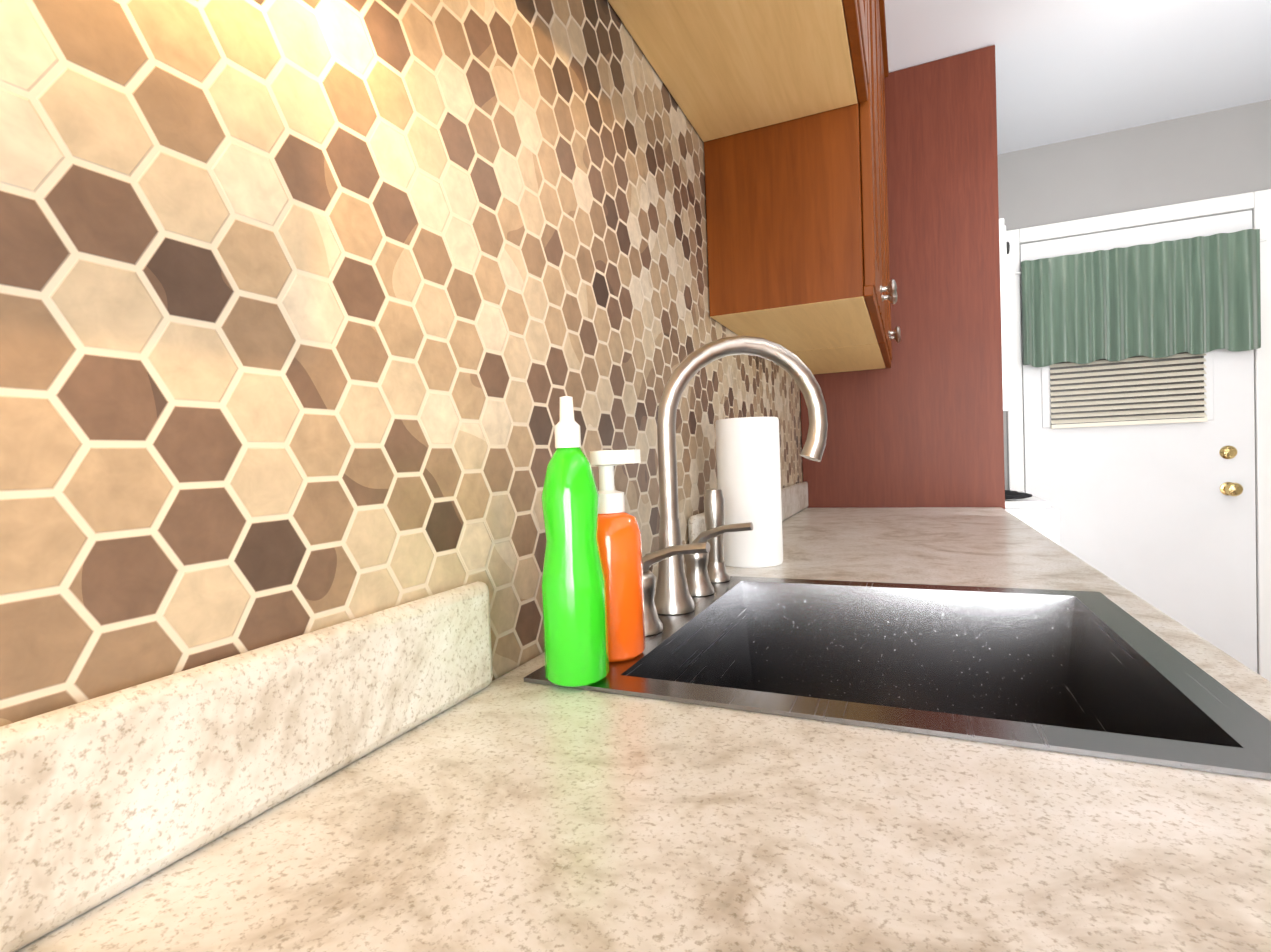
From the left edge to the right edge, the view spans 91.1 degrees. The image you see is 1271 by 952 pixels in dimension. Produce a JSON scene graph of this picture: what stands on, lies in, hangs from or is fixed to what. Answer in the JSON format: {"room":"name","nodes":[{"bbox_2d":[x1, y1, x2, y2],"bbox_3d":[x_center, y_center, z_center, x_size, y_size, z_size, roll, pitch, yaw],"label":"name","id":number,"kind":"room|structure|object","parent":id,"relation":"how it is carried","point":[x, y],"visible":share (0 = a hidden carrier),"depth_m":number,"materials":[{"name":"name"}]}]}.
{"room":"kitchen","nodes":[
{"label":"kitchen","id":0,"kind":"room"},
{"bbox_2d":[884,0,1270,154],"bbox_3d":[0.802,-1.384,-0.378,2.850,0.060,6.850,-1,2,24],"label":"ceiling","id":1,"kind":"structure","parent":0,"point":[1066,70],"depth_m":2.14,"materials":[{"name":"white paint"}]},
{"bbox_2d":[998,100,1270,673],"bbox_3d":[2.211,-0.259,2.731,2.850,2.460,0.120,-1,2,24],"label":"wall","id":2,"kind":"structure","parent":0,"point":[1217,153],"depth_m":2.65,"materials":[{"name":"grey paint"}]},
{"bbox_2d":[1005,189,1270,681],"bbox_3d":[2.148,-0.078,2.690,0.930,2.105,0.020,-1,2,24],"label":"door frame","id":3,"kind":"structure","parent":2,"relation":"attached to","point":[1258,203],"depth_m":2.54,"materials":[{"name":"white paint"}]},
{"bbox_2d":[1020,210,1256,672],"bbox_3d":[2.138,-0.042,2.664,0.800,2.035,0.075,-1,2,24],"label":"back door","id":4,"kind":"structure","parent":2,"relation":"in","point":[1161,517],"depth_m":2.64,"materials":[{"name":"white paint"},{"name":"brass"}]},
{"bbox_2d":[1050,352,1206,428],"bbox_3d":[2.092,-0.585,2.667,0.540,0.735,0.022,-1,2,24],"label":"window blind","id":5,"kind":"object","parent":4,"relation":"attached to","point":[1137,390],"visible":0.5,"depth_m":2.67,"materials":[{"name":"beige plastic"}]},
{"bbox_2d":[1016,229,1265,366],"bbox_3d":[2.100,-0.728,2.619,0.850,0.478,0.047,-1,2,24],"label":"curtain valance","id":6,"kind":"object","parent":4,"relation":"attached to","point":[1198,295],"visible":1,"depth_m":2.60,"materials":[{"name":"green fabric"}]},
{"bbox_3d":[0.897,1.133,-0.310,2.850,0.060,6.850,-1,2,24],"label":"floor","id":7,"kind":"structure","parent":0,"visible":0},
{"bbox_2d":[800,45,1004,508],"bbox_3d":[0.938,-0.197,2.242,0.666,2.455,0.020,-1,2,24],"label":"end panel","id":8,"kind":"object","parent":7,"relation":"on","point":[919,423],"visible":0.38,"depth_m":2.17,"materials":[{"name":"brown wood"}]},
{"bbox_2d":[1005,491,1059,544],"bbox_3d":[1.294,0.474,2.621,0.710,1.070,0.680,-1,2,24],"label":"stove","id":9,"kind":"object","parent":7,"relation":"on","point":[1040,515],"depth_m":2.19,"materials":[{"name":"white metal"}]},
{"bbox_2d":[1005,490,1031,498],"bbox_3d":[1.343,0.069,2.385,0.288,0.038,0.200,-1,2,24],"label":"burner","id":10,"kind":"object","parent":9,"relation":"on","point":[1009,494],"visible":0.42,"depth_m":2.27,"materials":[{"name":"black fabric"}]},
{"bbox_3d":[-0.530,0.738,-1.124,0.668,0.877,1.400,-1,2,24],"label":"base cabinet","id":11,"kind":"object","parent":7,"relation":"on","visible":0},
{"bbox_2d":[0,482,1270,951],"bbox_3d":[0.051,0.170,0.231,0.659,0.140,4.392,-1,2,24],"label":"countertop","id":12,"kind":"structure","parent":11,"relation":"on","point":[410,776],"depth_m":0.34,"materials":[{"name":"stone"}]},
{"bbox_2d":[642,335,827,635],"bbox_3d":[0.138,-0.007,0.839,0.222,0.362,0.357,-1,2,24],"label":"faucet","id":13,"kind":"object","parent":12,"relation":"on","point":[677,587],"visible":0.9,"depth_m":0.82,"materials":[{"name":"silver metal"}]},
{"bbox_2d":[715,417,782,567],"bbox_3d":[0.218,0.029,1.196,0.120,0.276,0.120,-1,2,24],"label":"paper towel roll","id":14,"kind":"object","parent":12,"relation":"on","point":[748,467],"visible":0.9,"depth_m":1.14,"materials":[{"name":"white paper"}]},
{"bbox_2d":[524,576,1270,779],"bbox_3d":[0.265,0.266,0.720,0.570,0.184,0.530,-1,2,24],"label":"sink","id":15,"kind":"object","parent":12,"relation":"in","point":[1093,674],"visible":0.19,"depth_m":0.83,"materials":[{"name":"silver metal"}]},
{"bbox_2d":[541,396,608,686],"bbox_3d":[-0.059,0.057,0.581,0.060,0.263,0.060,-1,2,24],"label":"dish soap bottle","id":16,"kind":"object","parent":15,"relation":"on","point":[574,615],"visible":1,"depth_m":0.56,"materials":[{"name":"green plastic"}]},
{"bbox_2d":[589,449,644,661],"bbox_3d":[-0.026,0.079,0.651,0.070,0.213,0.068,-1,2,24],"label":"soap pump","id":17,"kind":"object","parent":15,"relation":"on","point":[619,540],"visible":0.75,"depth_m":0.63,"materials":[{"name":"orange plastic"}]},
{"bbox_3d":[-0.398,-0.093,0.210,0.120,2.460,6.610,-1,2,24],"label":"wall","id":18,"kind":"structure","parent":0,"visible":0},
{"bbox_2d":[0,0,802,726],"bbox_3d":[-0.268,-0.297,0.362,0.004,1.050,4.410,-1,2,24],"label":"wall tile","id":19,"kind":"structure","parent":18,"relation":"attached to","point":[318,314],"depth_m":0.44,"materials":[{"name":"tile"}]},
{"bbox_2d":[608,0,868,141],"bbox_3d":[0.103,-1.007,0.785,0.359,0.658,0.938,-1,2,24],"label":"upper cabinet","id":20,"kind":"object","parent":18,"relation":"attached to","point":[723,68],"visible":1,"depth_m":1.02,"materials":[{"name":"brown wood"}]},
{"bbox_2d":[704,0,896,351],"bbox_3d":[0.416,-0.858,1.482,0.359,1.018,0.574,-1,2,24],"label":"upper cabinet","id":21,"kind":"object","parent":18,"relation":"attached to","point":[794,221],"visible":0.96,"depth_m":1.25,"materials":[{"name":"brown wood"}]},
{"bbox_2d":[792,0,900,374],"bbox_3d":[0.649,-0.880,2.008,0.359,1.018,0.574,-1,2,24],"label":"upper cabinet","id":22,"kind":"object","parent":18,"relation":"attached to","point":[852,358],"visible":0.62,"depth_m":1.93,"materials":[{"name":"brown wood"}]},
{"bbox_2d":[879,0,888,77],"bbox_3d":[-0.124,-0.845,0.264,0.359,0.978,4.390,-1,2,24],"label":"upper cabinet","id":23,"kind":"object","parent":18,"relation":"attached to","point":[883,33],"visible":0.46,"depth_m":1.98,"materials":[{"name":"brown wood"}]},
{"bbox_2d":[999,218,1009,411],"bbox_3d":[1.149,-0.488,2.649,0.722,0.858,0.670,-1,2,24],"label":"dryer","id":24,"kind":"object","parent":18,"relation":"attached to","point":[1004,245],"visible":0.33,"depth_m":2.21,"materials":[{"name":"white metal"}]}
]}

